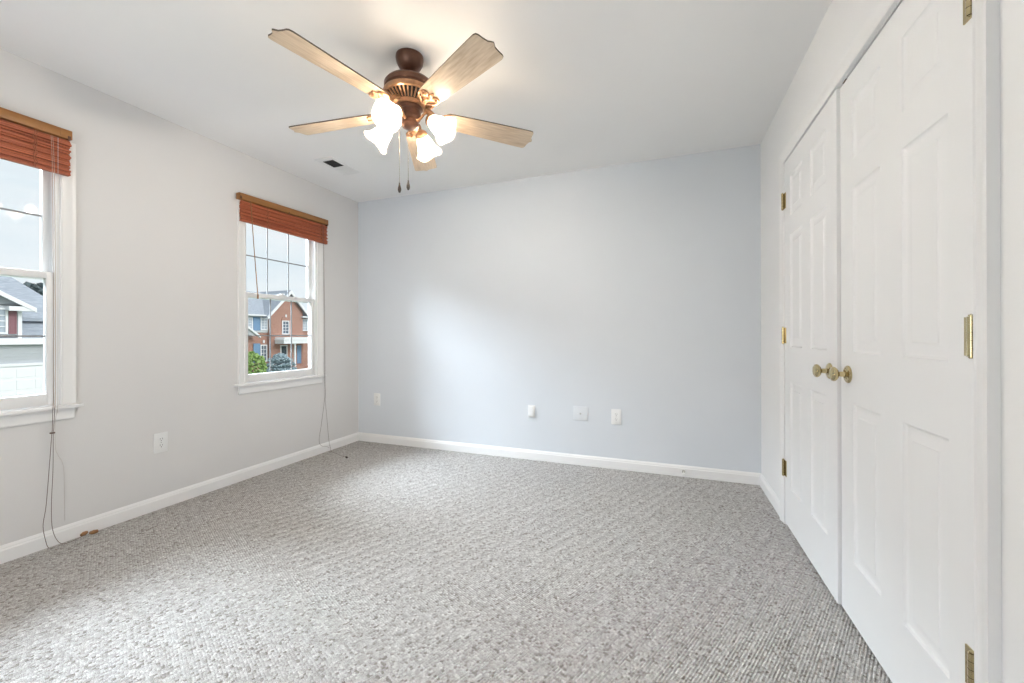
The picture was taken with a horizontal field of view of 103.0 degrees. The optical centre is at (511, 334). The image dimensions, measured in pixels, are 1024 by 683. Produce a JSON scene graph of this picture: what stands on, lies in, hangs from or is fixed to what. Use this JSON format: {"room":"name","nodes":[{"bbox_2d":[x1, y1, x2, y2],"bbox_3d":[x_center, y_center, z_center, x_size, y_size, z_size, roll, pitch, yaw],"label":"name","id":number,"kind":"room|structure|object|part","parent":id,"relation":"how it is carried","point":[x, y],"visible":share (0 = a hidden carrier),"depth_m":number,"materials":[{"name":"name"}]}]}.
{"room":"empty bedroom","nodes":[
{"label":"empty bedroom","id":0,"kind":"room"},
{"bbox_2d":[0,48,357,545],"bbox_3d":[-2.351,-0.137,2.256,0.092,2.440,4.334,0,0,21],"label":"wall","id":1,"kind":"structure","parent":0,"point":[156,201],"depth_m":2.52,"materials":[{"name":"white paint"}]},
{"bbox_2d":[0,142,83,427],"bbox_3d":[-2.495,-0.285,1.812,0.129,1.455,0.834,0,0,21],"label":"window","id":2,"kind":"structure","parent":1,"relation":"in","point":[57,222],"depth_m":2.11,"materials":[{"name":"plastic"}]},
{"bbox_3d":[-2.537,-0.615,1.828,0.029,0.660,0.654,0,0,21],"label":"sash","id":3,"kind":"part","parent":2,"relation":"part of","materials":[{"name":"plastic"}]},
{"bbox_3d":[-2.503,0.021,1.815,0.031,0.686,0.654,0,0,21],"label":"sash","id":4,"kind":"part","parent":2,"relation":"part of","materials":[{"name":"plastic"}]},
{"bbox_3d":[-2.460,0.373,1.798,0.056,0.018,0.834,0,0,21],"label":"sill","id":5,"kind":"part","parent":2,"relation":"part of","materials":[{"name":"white wood"}]},
{"bbox_2d":[0,107,98,547],"bbox_3d":[-2.438,0.011,1.797,0.059,2.141,0.930,0,0,21],"label":"bamboo blind","id":6,"kind":"object","parent":2,"relation":"attached to","point":[24,140],"visible":1,"depth_m":2.02,"materials":[{"name":"brown wood"}]},
{"bbox_3d":[-2.341,-0.917,2.001,0.011,0.187,0.017,0,0,21],"label":"ladder cord","id":7,"kind":"part","parent":6,"relation":"part of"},
{"bbox_3d":[-2.455,-1.037,1.747,0.039,0.046,0.824,0,0,21],"label":"head rail","id":8,"kind":"part","parent":6,"relation":"part of","materials":[{"name":"brown wood"}]},
{"bbox_3d":[-2.317,-0.315,2.059,0.012,1.375,0.026,0,0,-32],"label":"lift cord","id":9,"kind":"part","parent":6,"relation":"part of","materials":[{"name":"white fabric"}]},
{"bbox_3d":[-2.336,-0.015,2.096,0.028,1.975,0.074,0,0,-29],"label":"lift cord","id":10,"kind":"part","parent":6,"relation":"part of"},
{"bbox_3d":[-2.316,0.727,2.109,0.025,0.709,0.149,0,0,23],"label":"lift cord","id":11,"kind":"part","parent":6,"relation":"part of","materials":[{"name":"grey fabric"}]},
{"bbox_3d":[-2.464,-0.324,1.800,0.018,1.377,0.786,0,0,21],"label":"frame","id":12,"kind":"part","parent":2,"relation":"part of","materials":[{"name":"white wood"}]},
{"bbox_2d":[154,431,167,453],"bbox_3d":[-2.188,0.673,2.540,0.008,0.122,0.076,0,0,21],"label":"wall outlet","id":13,"kind":"object","parent":1,"relation":"attached to","point":[160,439],"visible":1,"depth_m":2.54,"materials":[{"name":"plastic"}]},
{"bbox_2d":[0,432,358,563],"bbox_3d":[-2.299,1.041,2.236,0.013,0.083,4.150,0,0,21],"label":"baseboard","id":14,"kind":"structure","parent":1,"relation":"attached to","point":[31,544],"depth_m":2.47,"materials":[{"name":"white wood"}]},
{"bbox_2d":[234,199,326,394],"bbox_3d":[-1.907,-0.284,3.376,0.129,1.455,0.834,0,0,21],"label":"window","id":15,"kind":"structure","parent":1,"relation":"in","point":[247,383],"depth_m":3.41,"materials":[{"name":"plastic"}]},
{"bbox_3d":[-1.948,-0.615,3.392,0.029,0.660,0.654,0,0,21],"label":"sash","id":16,"kind":"part","parent":15,"relation":"part of","materials":[{"name":"plastic"}]},
{"bbox_3d":[-1.915,0.021,3.379,0.031,0.686,0.654,0,0,21],"label":"sash","id":17,"kind":"part","parent":15,"relation":"part of","materials":[{"name":"plastic"}]},
{"bbox_3d":[-1.871,0.374,3.362,0.056,0.018,0.834,0,0,21],"label":"sill","id":18,"kind":"part","parent":15,"relation":"part of","materials":[{"name":"white wood"}]},
{"bbox_2d":[236,192,347,457],"bbox_3d":[-1.701,0.015,3.323,0.335,2.132,0.877,0,0,21],"label":"bamboo blind","id":19,"kind":"object","parent":15,"relation":"attached to","point":[253,210],"visible":1,"depth_m":3.30,"materials":[{"name":"brown wood"}]},
{"bbox_3d":[-1.849,-1.020,3.356,0.039,0.061,0.835,0,0,21],"label":"head rail","id":20,"kind":"part","parent":19,"relation":"part of","materials":[{"name":"brown wood"}]},
{"bbox_3d":[-1.581,0.047,3.682,0.306,2.068,0.119,0,0,21],"label":"lift cord","id":21,"kind":"part","parent":19,"relation":"part of","materials":[{"name":"grey fabric"}]},
{"bbox_2d":[0,0,831,201],"bbox_3d":[-0.300,-1.422,1.484,4.481,0.120,4.334,0,0,21],"label":"ceiling","id":22,"kind":"structure","parent":0,"point":[596,83],"depth_m":2.07,"materials":[{"name":"paint"}]},
{"bbox_2d":[314,156,360,175],"bbox_3d":[-1.398,-1.355,3.281,0.165,0.006,0.330,0,0,21],"label":"ceiling vent","id":23,"kind":"object","parent":22,"relation":"in","point":[329,161],"visible":1,"depth_m":3.27,"materials":[{"name":"plastic"}]},
{"bbox_2d":[268,28,532,192],"bbox_3d":[-0.539,-1.028,1.988,1.251,0.664,1.259,0,0,21],"label":"ceiling fan","id":24,"kind":"object","parent":22,"relation":"hanging from","point":[406,93],"visible":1,"depth_m":1.90,"materials":[{"name":"beige wood"}]},
{"bbox_3d":[-0.716,-1.078,1.642,0.141,0.006,0.493,13,8,30],"label":"blade","id":25,"kind":"part","parent":24,"relation":"part of","materials":[{"name":"brown wood"}]},
{"bbox_3d":[-0.907,-1.077,2.092,0.493,0.006,0.141,-2,11,13],"label":"blade","id":26,"kind":"part","parent":24,"relation":"part of","materials":[{"name":"brown wood"}]},
{"bbox_3d":[-0.674,-0.982,2.037,0.131,0.146,0.141,0,0,-45],"label":"lamp shade","id":27,"kind":"part","parent":24,"relation":"part of","materials":[{"name":"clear glass"}]},
{"bbox_3d":[-0.541,-0.983,1.825,0.141,0.146,0.131,0,0,-45],"label":"lamp shade","id":28,"kind":"part","parent":24,"relation":"part of","materials":[{"name":"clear glass"}]},
{"bbox_3d":[-0.542,-1.008,1.858,0.053,0.068,0.075,0,0,21],"label":"bulb","id":29,"kind":"part","parent":24,"relation":"part of","materials":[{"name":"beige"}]},
{"bbox_3d":[-0.551,-0.895,1.994,0.003,0.307,0.003,0,0,21],"label":"pull chain","id":30,"kind":"part","parent":24,"relation":"part of","materials":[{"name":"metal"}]},
{"bbox_3d":[-0.537,-1.078,2.413,0.141,0.006,0.493,-11,-1,-5],"label":"blade","id":31,"kind":"part","parent":24,"relation":"part of","materials":[{"name":"brown wood"}]},
{"bbox_3d":[-0.431,-1.056,1.977,0.080,0.044,0.012,0,0,17],"label":"light arm","id":32,"kind":"part","parent":24,"relation":"part of","materials":[{"name":"orange metal"}]},
{"bbox_3d":[-0.439,-0.983,2.164,0.131,0.146,0.141,0,0,-12],"label":"lamp shade","id":33,"kind":"part","parent":24,"relation":"part of","materials":[{"name":"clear glass"}]},
{"bbox_3d":[-0.361,-1.009,1.957,0.075,0.068,0.053,0,0,21],"label":"bulb","id":34,"kind":"part","parent":24,"relation":"part of","materials":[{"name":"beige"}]},
{"bbox_3d":[-0.335,-0.983,1.936,0.141,0.146,0.131,0,0,-12],"label":"lamp shade","id":35,"kind":"part","parent":24,"relation":"part of","materials":[{"name":"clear glass"}]},
{"bbox_3d":[-0.229,-1.079,1.683,0.141,0.006,0.493,14,-8,-40],"label":"blade","id":36,"kind":"part","parent":24,"relation":"part of","materials":[{"name":"beige wood"}]},
{"bbox_3d":[-0.118,-1.079,2.160,0.493,0.006,0.141,2,-12,-23],"label":"blade","id":37,"kind":"part","parent":24,"relation":"part of","materials":[{"name":"beige wood"}]},
{"bbox_2d":[0,441,891,682],"bbox_3d":[-0.454,1.228,1.056,4.481,0.300,5.242,0,0,21],"label":"floor","id":38,"kind":"structure","parent":0,"point":[380,563],"depth_m":1.73,"materials":[{"name":"carpet"}]},
{"bbox_2d":[358,144,760,472],"bbox_3d":[0.119,-0.141,3.592,3.589,2.440,0.092,0,0,21],"label":"wall","id":39,"kind":"structure","parent":0,"point":[634,289],"depth_m":3.39,"materials":[{"name":"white paint"}]},
{"bbox_2d":[374,393,379,405],"bbox_3d":[-1.356,0.651,4.093,0.076,0.122,0.008,0,0,21],"label":"wall outlet","id":40,"kind":"object","parent":39,"relation":"attached to","point":[376,395],"visible":1,"depth_m":4.09,"materials":[{"name":"plastic"}]},
{"bbox_2d":[528,405,534,416],"bbox_3d":[0.167,0.661,3.515,0.066,0.105,0.018,0,0,21],"label":"blank plate","id":41,"kind":"object","parent":39,"relation":"attached to","point":[531,408],"visible":1,"depth_m":3.51,"materials":[{"name":"plastic"}]},
{"bbox_2d":[359,432,760,484],"bbox_3d":[0.102,1.038,3.542,3.589,0.083,0.013,0,0,21],"label":"baseboard","id":42,"kind":"structure","parent":39,"relation":"attached to","point":[753,478],"depth_m":3.38,"materials":[{"name":"white wood"}]},
{"bbox_2d":[573,406,587,420],"bbox_3d":[0.565,0.653,3.367,0.120,0.118,0.014,0,0,21],"label":"cable plate","id":43,"kind":"object","parent":39,"relation":"attached to","point":[580,413],"visible":1,"depth_m":3.37,"materials":[{"name":"plastic"}]},
{"bbox_2d":[611,409,620,424],"bbox_3d":[0.836,0.661,3.269,0.078,0.122,0.008,0,0,21],"label":"wall outlet","id":44,"kind":"object","parent":39,"relation":"attached to","point":[615,413],"visible":1,"depth_m":3.27,"materials":[{"name":"plastic"}]},
{"bbox_2d":[760,0,1023,682],"bbox_3d":[1.426,-0.146,0.835,0.800,2.440,4.334,0,0,21],"label":"wall","id":45,"kind":"structure","parent":0,"point":[843,20],"depth_m":0.82,"materials":[{"name":"paint"}]},
{"bbox_2d":[760,474,779,516],"bbox_3d":[1.675,1.034,2.644,0.013,0.083,0.586,0,0,21],"label":"baseboard","id":46,"kind":"structure","parent":45,"relation":"attached to","point":[774,500],"depth_m":2.61,"materials":[{"name":"white wood"}]},
{"bbox_2d":[781,89,841,604],"bbox_3d":[1.406,0.046,1.972,0.094,2.029,0.772,0,0,21],"label":"door","id":47,"kind":"structure","parent":45,"relation":"in","point":[811,197],"depth_m":1.85,"materials":[{"name":"white paint"}]},
{"bbox_3d":[1.275,0.150,1.687,0.050,0.055,0.055,0,0,21],"label":"knob","id":48,"kind":"part","parent":47,"relation":"part of","materials":[{"name":"gold metal"}]},
{"bbox_2d":[838,0,902,88],"bbox_3d":[1.339,0.050,1.579,0.108,2.050,1.522,0,0,21],"label":"trim","id":49,"kind":"structure","parent":45,"relation":"attached to","point":[900,1],"depth_m":1.34,"materials":[{"name":"white wood"}]},
{"bbox_2d":[779,0,1001,682],"bbox_3d":[1.276,0.021,1.602,0.021,2.108,1.638,0,0,21],"label":"trim","id":50,"kind":"structure","parent":45,"relation":"attached to","point":[985,13],"depth_m":0.85,"materials":[{"name":"white wood"}]},
{"bbox_2d":[829,0,973,682],"bbox_3d":[1.144,0.043,1.245,0.094,2.034,0.762,0,0,21],"label":"door","id":51,"kind":"structure","parent":45,"relation":"in","point":[906,374],"depth_m":1.16,"materials":[{"name":"white paint"}]},
{"bbox_3d":[1.234,0.150,1.546,0.050,0.055,0.055,0,0,21],"label":"knob","id":52,"kind":"part","parent":51,"relation":"part of","materials":[{"name":"gold metal"}]},
{"label":"outside","id":53,"kind":"structure","parent":0,"visible":0},
{"bbox_3d":[-50.732,4.630,44.045,119.888,0.300,200.000,0,0,21],"label":"ground","id":54,"kind":"structure","parent":53,"visible":0},
{"bbox_2d":[0,276,42,397],"bbox_3d":[-31.459,-0.011,21.195,9.480,8.850,10.800,0,0,21],"label":"house","id":55,"kind":"structure","parent":54,"relation":"on","point":[21,307],"depth_m":22.11,"materials":[{"name":"white"}]},
{"bbox_3d":[-26.958,-0.721,21.073,0.035,1.280,1.050,0,0,21],"label":"pane","id":56,"kind":"part","parent":55,"relation":"part of","materials":[{"name":"white glass"}]},
{"bbox_2d":[8,311,16,333],"bbox_3d":[-26.663,-0.705,21.752,0.070,1.340,0.280,0,0,21],"label":"shutter","id":57,"kind":"object","parent":55,"relation":"hanging from","point":[12,315],"depth_m":21.73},
{"bbox_3d":[-27.121,3.024,20.523,0.060,2.660,5.600,0,0,21],"label":"garage door","id":58,"kind":"part","parent":55,"relation":"part of","materials":[{"name":"white metal"}]},
{"bbox_2d":[23,282,42,295],"bbox_3d":[-34.733,0.326,29.591,3.783,8.308,2.926,0,0,21],"label":"tree","id":59,"kind":"object","parent":54,"relation":"on","point":[38,287],"visible":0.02,"depth_m":29.17,"materials":[{"name":"green plant"}]},
{"bbox_2d":[248,351,267,373],"bbox_3d":[-22.139,3.038,34.698,2.046,3.278,2.585,0,0,21],"label":"shrub","id":60,"kind":"object","parent":54,"relation":"on","point":[252,356],"visible":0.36,"depth_m":34.48,"materials":[{"name":"green plant"}]},
{"bbox_2d":[246,290,307,370],"bbox_3d":[-33.382,-0.659,53.118,11.200,10.230,12.000,0,0,21],"label":"brick house","id":61,"kind":"structure","parent":54,"relation":"on","point":[258,309],"depth_m":51.85,"materials":[{"name":"red brick"}]},
{"bbox_3d":[-31.404,-1.304,48.447,0.035,1.380,1.030,0,0,21],"label":"pane","id":62,"kind":"part","parent":61,"relation":"part of","materials":[{"name":"white glass"}]},
{"bbox_2d":[253,343,259,362],"bbox_3d":[-31.007,2.237,49.514,0.070,2.320,0.870,0,0,21],"label":"shutter","id":63,"kind":"object","parent":61,"relation":"hanging from","point":[256,346],"depth_m":49.45,"materials":[{"name":"blue wood"}]},
{"bbox_2d":[253,317,259,329],"bbox_3d":[-30.983,-1.328,49.459,0.070,1.650,0.900,0,0,21],"label":"shutter","id":64,"kind":"object","parent":61,"relation":"hanging from","point":[256,320],"depth_m":49.41,"materials":[{"name":"blue wood"}]},
{"bbox_3d":[-30.721,2.297,50.379,0.035,1.980,0.770,0,0,21],"label":"pane","id":65,"kind":"part","parent":61,"relation":"part of","materials":[{"name":"grey glass"}]},
{"bbox_3d":[-30.673,-1.303,50.389,0.035,1.380,0.880,0,0,21],"label":"pane","id":66,"kind":"part","parent":61,"relation":"part of","materials":[{"name":"white glass"}]},
{"bbox_3d":[-29.311,2.772,52.386,0.060,2.550,0.700,0,0,21],"label":"door","id":67,"kind":"part","parent":61,"relation":"part of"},
{"bbox_3d":[-29.280,-0.913,52.670,0.035,1.660,0.930,0,0,21],"label":"pane","id":68,"kind":"part","parent":61,"relation":"part of","materials":[{"name":"grey glass"}]},
{"bbox_2d":[297,345,300,362],"bbox_3d":[-28.515,2.648,54.571,0.070,2.400,0.650,0,0,21],"label":"shutter","id":69,"kind":"object","parent":61,"relation":"hanging from","point":[298,346],"depth_m":54.53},
{"bbox_3d":[-28.533,-1.325,56.075,0.035,1.530,0.930,0,0,21],"label":"pane","id":70,"kind":"part","parent":61,"relation":"part of","materials":[{"name":"white glass"}]},
{"bbox_2d":[266,352,296,371],"bbox_3d":[-23.744,3.184,41.822,3.161,2.699,2.991,0,0,35],"label":"spruce","id":71,"kind":"object","parent":54,"relation":"on","point":[279,361],"visible":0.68,"depth_m":41.10,"materials":[{"name":"green plant"}]}
]}

